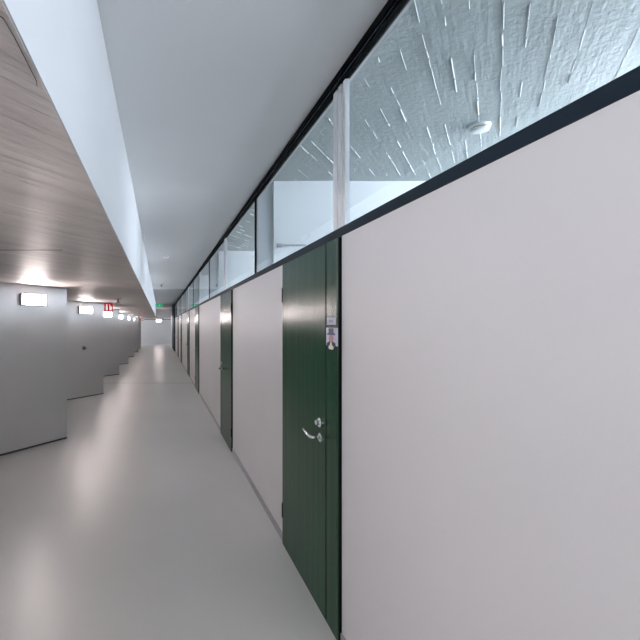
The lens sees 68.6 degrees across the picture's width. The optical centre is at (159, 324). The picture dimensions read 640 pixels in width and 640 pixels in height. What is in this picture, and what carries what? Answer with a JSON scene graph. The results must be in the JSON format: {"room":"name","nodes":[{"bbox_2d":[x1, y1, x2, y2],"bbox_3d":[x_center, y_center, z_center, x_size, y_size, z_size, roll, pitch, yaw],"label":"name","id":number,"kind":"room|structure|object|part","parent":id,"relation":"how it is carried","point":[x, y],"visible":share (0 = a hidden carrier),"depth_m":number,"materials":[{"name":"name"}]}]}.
{"room":"office corridor","nodes":[
{"label":"office corridor","id":0,"kind":"room"},
{"bbox_2d":[0,282,140,453],"bbox_3d":[-4.176,0.555,17.848,5.648,2.184,28.209,0,0,0],"label":"wall","id":1,"kind":"structure","parent":0,"point":[33,339],"depth_m":6.00,"materials":[{"name":"grey paint"}]},
{"bbox_2d":[19,293,46,305],"bbox_3d":[-1.695,-0.338,5.763,0.055,0.156,0.400,0,0,38],"label":"wall light","id":2,"kind":"object","parent":1,"relation":"attached to","point":[28,299],"visible":1,"depth_m":5.73,"materials":[{"name":"white plastic"}]},
{"bbox_2d":[23,294,45,304],"bbox_3d":[-1.687,-0.338,5.756,0.033,0.134,0.374,0,0,38],"label":"diffuser","id":3,"kind":"object","parent":2,"relation":"attached to","point":[28,299],"depth_m":5.74,"materials":[{"name":"white plastic"}]},
{"bbox_2d":[0,437,66,455],"bbox_3d":[-2.327,1.636,4.995,0.004,0.022,3.178,0,0,38],"label":"baseboard","id":4,"kind":"structure","parent":1,"relation":"attached to","point":[64,437],"depth_m":5.78,"materials":[{"name":"grey"}]},
{"bbox_2d":[78,306,92,313],"bbox_3d":[-1.695,-0.338,9.793,0.055,0.156,0.400,0,0,38],"label":"wall light","id":5,"kind":"object","parent":1,"relation":"attached to","point":[83,310],"visible":1,"depth_m":9.76,"materials":[{"name":"white plastic"}]},
{"bbox_2d":[80,307,91,312],"bbox_3d":[-1.687,-0.338,9.786,0.033,0.134,0.374,0,0,38],"label":"diffuser","id":6,"kind":"object","parent":5,"relation":"attached to","point":[82,309],"depth_m":9.77,"materials":[{"name":"white plastic"}]},
{"bbox_2d":[67,393,103,399],"bbox_3d":[-2.327,1.636,9.025,0.004,0.022,3.178,0,0,38],"label":"baseboard","id":7,"kind":"structure","parent":1,"relation":"attached to","point":[100,393],"depth_m":9.82,"materials":[{"name":"grey"}]},
{"bbox_2d":[103,312,111,316],"bbox_3d":[-1.695,-0.338,13.823,0.055,0.156,0.400,0,0,38],"label":"wall light","id":8,"kind":"object","parent":1,"relation":"attached to","point":[105,314],"visible":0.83,"depth_m":13.79,"materials":[{"name":"white plastic"}]},
{"bbox_2d":[0,0,156,318],"bbox_3d":[-3.631,-1.037,15.650,6.737,1.000,41.300,0,0,0],"label":"ceiling","id":9,"kind":"structure","parent":0,"point":[56,231],"depth_m":2.02,"materials":[{"name":"wood"}]},
{"bbox_2d":[0,16,36,84],"bbox_3d":[-0.276,-0.537,0.850,0.026,0.003,0.229,0,0,6],"label":"seam","id":10,"kind":"structure","parent":9,"relation":"attached to","point":[0,16],"depth_m":0.83,"materials":[{"name":"grey"}]},
{"bbox_2d":[104,303,112,311],"bbox_3d":[-1.248,-0.431,10.425,0.208,0.212,0.014,0,0,0],"label":"fire sign","id":11,"kind":"object","parent":9,"relation":"attached to","point":[108,307],"visible":0.92,"depth_m":10.42,"materials":[{"name":"red plastic"}]},
{"bbox_2d":[2,0,156,317],"bbox_3d":[-0.261,-0.980,15.650,0.004,0.881,41.300,0,0,0],"label":"ceiling bulkhead","id":12,"kind":"structure","parent":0,"point":[63,40],"depth_m":1.56,"materials":[{"name":"white paint"}]},
{"bbox_2d":[141,309,170,344],"bbox_3d":[-2.980,0.108,36.400,8.040,3.077,0.200,0,0,0],"label":"wall","id":13,"kind":"structure","parent":0,"point":[153,332],"depth_m":36.30,"materials":[{"name":"grey paint"}]},
{"bbox_2d":[0,345,335,639],"bbox_3d":[-0.900,1.747,15.650,12.200,0.200,41.700,0,0,0],"label":"floor","id":14,"kind":"structure","parent":0,"point":[143,522],"depth_m":3.45,"materials":[{"name":"grey concrete"}]},
{"bbox_2d":[171,308,171,344],"bbox_3d":[0.990,0.148,33.650,0.100,2.997,5.300,0,0,0],"label":"wall","id":15,"kind":"structure","parent":0,"point":[171,308],"depth_m":35.15,"materials":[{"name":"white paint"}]},
{"bbox_2d":[172,304,174,350],"bbox_3d":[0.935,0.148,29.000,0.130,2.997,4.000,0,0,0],"label":"pillar","id":16,"kind":"structure","parent":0,"point":[173,306],"depth_m":27.71,"materials":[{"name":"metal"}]},
{"bbox_2d":[218,251,254,292],"bbox_3d":[2.565,0.108,8.350,2.870,3.077,0.100,0,0,0],"label":"wall partition","id":17,"kind":"structure","parent":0,"point":[240,264],"depth_m":8.30,"materials":[{"name":"white paint"}]},
{"bbox_2d":[213,252,217,295],"bbox_3d":[1.053,0.108,8.350,0.154,3.077,0.024,0,0,0],"label":"trim","id":18,"kind":"structure","parent":17,"relation":"attached to","point":[215,260],"depth_m":8.34,"materials":[{"name":"grey paint"}]},
{"bbox_2d":[97,0,387,308],"bbox_3d":[0.355,-1.375,15.650,1.229,0.090,41.300,0,0,0],"label":"ceiling","id":19,"kind":"structure","parent":0,"point":[209,94],"depth_m":2.48,"materials":[{"name":"white paint"}]},
{"bbox_2d":[155,301,162,306],"bbox_3d":[-0.055,-1.183,23.999,0.400,0.335,0.062,0,0,0],"label":"exit sign","id":20,"kind":"object","parent":19,"relation":"hanging from","point":[156,304],"visible":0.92,"depth_m":23.97,"materials":[{"name":"teal plastic"}]},
{"bbox_2d":[273,181,424,263],"bbox_3d":[2.565,0.108,4.320,2.870,3.077,0.100,0,0,0],"label":"wall partition","id":21,"kind":"structure","parent":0,"point":[302,210],"depth_m":4.27,"materials":[{"name":"white paint"}]},
{"bbox_2d":[257,182,272,271],"bbox_3d":[1.053,0.108,4.320,0.154,3.077,0.024,0,0,0],"label":"trim","id":22,"kind":"structure","parent":21,"relation":"attached to","point":[265,200],"depth_m":4.31,"materials":[{"name":"grey paint"}]},
{"bbox_2d":[277,243,305,247],"bbox_3d":[1.300,-0.785,4.245,0.280,0.035,0.034,0,0,0],"label":"wall rail","id":23,"kind":"object","parent":21,"relation":"attached to","point":[279,245],"visible":0.96,"depth_m":4.24,"materials":[{"name":"grey plastic"}]},
{"bbox_2d":[214,0,413,254],"bbox_3d":[1.005,-1.379,11.000,0.070,0.102,32.000,0,0,0],"label":"trim","id":24,"kind":"structure","parent":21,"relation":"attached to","point":[410,1],"depth_m":2.29,"materials":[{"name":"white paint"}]},
{"bbox_2d":[175,90,639,639],"bbox_3d":[0.990,0.594,10.701,0.100,2.107,31.402,0,0,0],"label":"wall","id":25,"kind":"structure","parent":0,"point":[491,317],"depth_m":1.23,"materials":[{"name":"white paint"}]},
{"bbox_2d":[177,316,178,356],"bbox_3d":[0.935,0.595,22.177,0.170,2.096,1.018,0,0,0],"label":"door","id":26,"kind":"structure","parent":25,"relation":"in","point":[177,316],"depth_m":21.67,"materials":[{"name":"green wood"}]},
{"bbox_3d":[0.970,0.595,22.600,0.100,2.096,0.140,0,0,0],"label":"panel","id":27,"kind":"part","parent":26,"relation":"part of","materials":[{"name":"green wood"}]},
{"bbox_2d":[180,314,181,362],"bbox_3d":[0.935,0.595,18.851,0.170,2.096,1.018,0,0,0],"label":"door","id":28,"kind":"structure","parent":25,"relation":"in","point":[181,314],"depth_m":18.40,"materials":[{"name":"green wood"}]},
{"bbox_3d":[0.970,0.595,18.428,0.100,2.096,0.140,0,0,0],"label":"panel","id":29,"kind":"part","parent":28,"relation":"part of","materials":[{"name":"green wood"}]},
{"bbox_2d":[187,311,189,375],"bbox_3d":[0.935,0.595,14.117,0.170,2.096,1.018,0,0,0],"label":"door","id":30,"kind":"structure","parent":25,"relation":"in","point":[188,312],"depth_m":13.88,"materials":[{"name":"green wood"}]},
{"bbox_2d":[195,306,198,393],"bbox_3d":[0.935,0.595,10.791,0.170,2.096,1.018,0,0,0],"label":"door","id":31,"kind":"structure","parent":25,"relation":"in","point":[196,308],"depth_m":10.55,"materials":[{"name":"green wood"}]},
{"bbox_2d":[199,392,219,429],"bbox_3d":[0.936,1.619,8.424,0.008,0.055,3.716,0,0,0],"label":"baseboard","id":32,"kind":"structure","parent":25,"relation":"attached to","point":[213,417],"depth_m":7.94,"materials":[{"name":"grey"}]},
{"bbox_2d":[218,290,232,451],"bbox_3d":[0.935,0.595,6.057,0.170,2.096,1.018,0,0,0],"label":"door","id":33,"kind":"structure","parent":25,"relation":"in","point":[226,299],"depth_m":5.95,"materials":[{"name":"green wood"}]},
{"bbox_3d":[0.970,0.595,6.480,0.100,2.096,0.140,0,0,0],"label":"panel","id":34,"kind":"part","parent":33,"relation":"part of","materials":[{"name":"green wood"}]},
{"bbox_2d":[232,448,281,539],"bbox_3d":[0.936,1.619,4.394,0.008,0.055,2.308,0,0,0],"label":"baseboard","id":35,"kind":"structure","parent":25,"relation":"attached to","point":[258,495],"depth_m":3.99,"materials":[{"name":"grey"}]},
{"bbox_2d":[282,238,341,639],"bbox_3d":[0.935,0.595,2.731,0.170,2.096,1.018,0,0,0],"label":"door","id":36,"kind":"structure","parent":25,"relation":"in","point":[312,281],"depth_m":2.59,"materials":[{"name":"green wood"}]},
{"bbox_3d":[0.881,0.632,2.509,0.062,0.039,0.123,0,0,0],"label":"lever","id":37,"kind":"part","parent":36,"relation":"part of","materials":[{"name":"silver metal"}]},
{"bbox_3d":[0.915,0.642,2.457,0.010,0.052,0.052,0,0,0],"label":"handle","id":38,"kind":"part","parent":36,"relation":"part of","materials":[{"name":"silver metal"}]},
{"bbox_2d":[327,317,335,324],"bbox_3d":[0.918,-0.021,2.304,0.005,0.039,0.116,0,0,0],"label":"name plate","id":39,"kind":"object","parent":36,"relation":"attached to","point":[330,321],"visible":1,"depth_m":2.30,"materials":[{"name":"grey paper"}]},
{"bbox_3d":[0.970,0.595,2.308,0.100,2.096,0.140,0,0,0],"label":"panel","id":40,"kind":"part","parent":36,"relation":"part of","materials":[{"name":"green wood"}]},
{"bbox_2d":[326,328,337,349],"bbox_3d":[0.918,0.073,2.297,0.004,0.116,0.150,0,0,0],"label":"picture card","id":41,"kind":"object","parent":36,"relation":"attached to","point":[331,333],"visible":1,"depth_m":2.30,"materials":[{"name":"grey paper"}]},
{"bbox_2d":[175,0,639,316],"bbox_3d":[0.987,-0.894,11.000,0.106,0.868,32.000,0,0,0],"label":"window","id":42,"kind":"structure","parent":25,"relation":"in","point":[204,273],"depth_m":1.78,"materials":[{"name":"black metal"}]},
{"bbox_2d":[178,299,179,314],"bbox_3d":[0.958,-0.886,21.395,0.008,0.760,1.927,0,0,0],"label":"window","id":43,"kind":"structure","parent":42,"relation":"on","point":[179,299],"depth_m":21.61,"materials":[{"name":"clear glass"}]},
{"bbox_2d":[180,296,181,313],"bbox_3d":[0.958,-0.886,19.445,0.008,0.760,1.927,0,0,0],"label":"window","id":44,"kind":"structure","parent":42,"relation":"on","point":[181,296],"depth_m":19.08,"materials":[{"name":"clear glass"}]},
{"bbox_2d":[182,292,184,312],"bbox_3d":[0.958,-0.886,17.366,0.008,0.760,1.927,0,0,0],"label":"window","id":45,"kind":"structure","parent":42,"relation":"on","point":[183,295],"depth_m":17.45,"materials":[{"name":"clear glass"}]},
{"bbox_2d":[185,289,187,310],"bbox_3d":[0.958,-0.886,15.415,0.008,0.760,1.927,0,0,0],"label":"window","id":46,"kind":"structure","parent":42,"relation":"on","point":[186,291],"depth_m":15.48,"materials":[{"name":"clear glass"}]},
{"bbox_2d":[189,282,192,308],"bbox_3d":[0.958,-0.886,13.335,0.008,0.760,1.927,0,0,0],"label":"window","id":47,"kind":"structure","parent":42,"relation":"on","point":[191,285],"depth_m":13.02,"materials":[{"name":"clear glass"}]},
{"bbox_2d":[193,274,198,306],"bbox_3d":[0.958,-0.886,11.384,0.008,0.760,1.927,0,0,0],"label":"window","id":48,"kind":"structure","parent":42,"relation":"on","point":[196,280],"depth_m":11.24,"materials":[{"name":"clear glass"}]},
{"bbox_2d":[209,254,213,297],"bbox_3d":[0.958,-0.886,7.354,0.008,0.760,1.927,0,0,0],"label":"window","id":49,"kind":"structure","parent":42,"relation":"on","point":[212,257],"depth_m":7.97,"materials":[{"name":"clear glass"}]},
{"bbox_2d":[255,198,256,272],"bbox_3d":[0.959,-0.886,4.300,0.022,0.760,0.022,0,0,0],"label":"mullion","id":50,"kind":"structure","parent":42,"relation":"on","point":[255,198],"depth_m":4.29,"materials":[{"name":"black"}]},
{"bbox_2d":[333,79,349,230],"bbox_3d":[0.962,-0.886,2.285,0.024,0.760,0.150,0,0,0],"label":"mullion","id":51,"kind":"structure","parent":42,"relation":"on","point":[341,97],"depth_m":2.25,"materials":[{"name":"white"}]},
{"bbox_2d":[218,0,639,250],"bbox_3d":[2.465,-1.526,15.650,5.471,0.209,41.700,0,0,0],"label":"ceiling","id":52,"kind":"structure","parent":0,"point":[612,26],"depth_m":2.50,"materials":[{"name":"paint"}]},
{"bbox_2d":[468,121,490,133],"bbox_3d":[2.290,-1.406,3.080,0.132,0.048,0.132,0,0,0],"label":"smoke detector","id":53,"kind":"object","parent":52,"relation":"attached to","point":[484,126],"visible":1,"depth_m":3.04,"materials":[{"name":"white plastic"}]}
]}

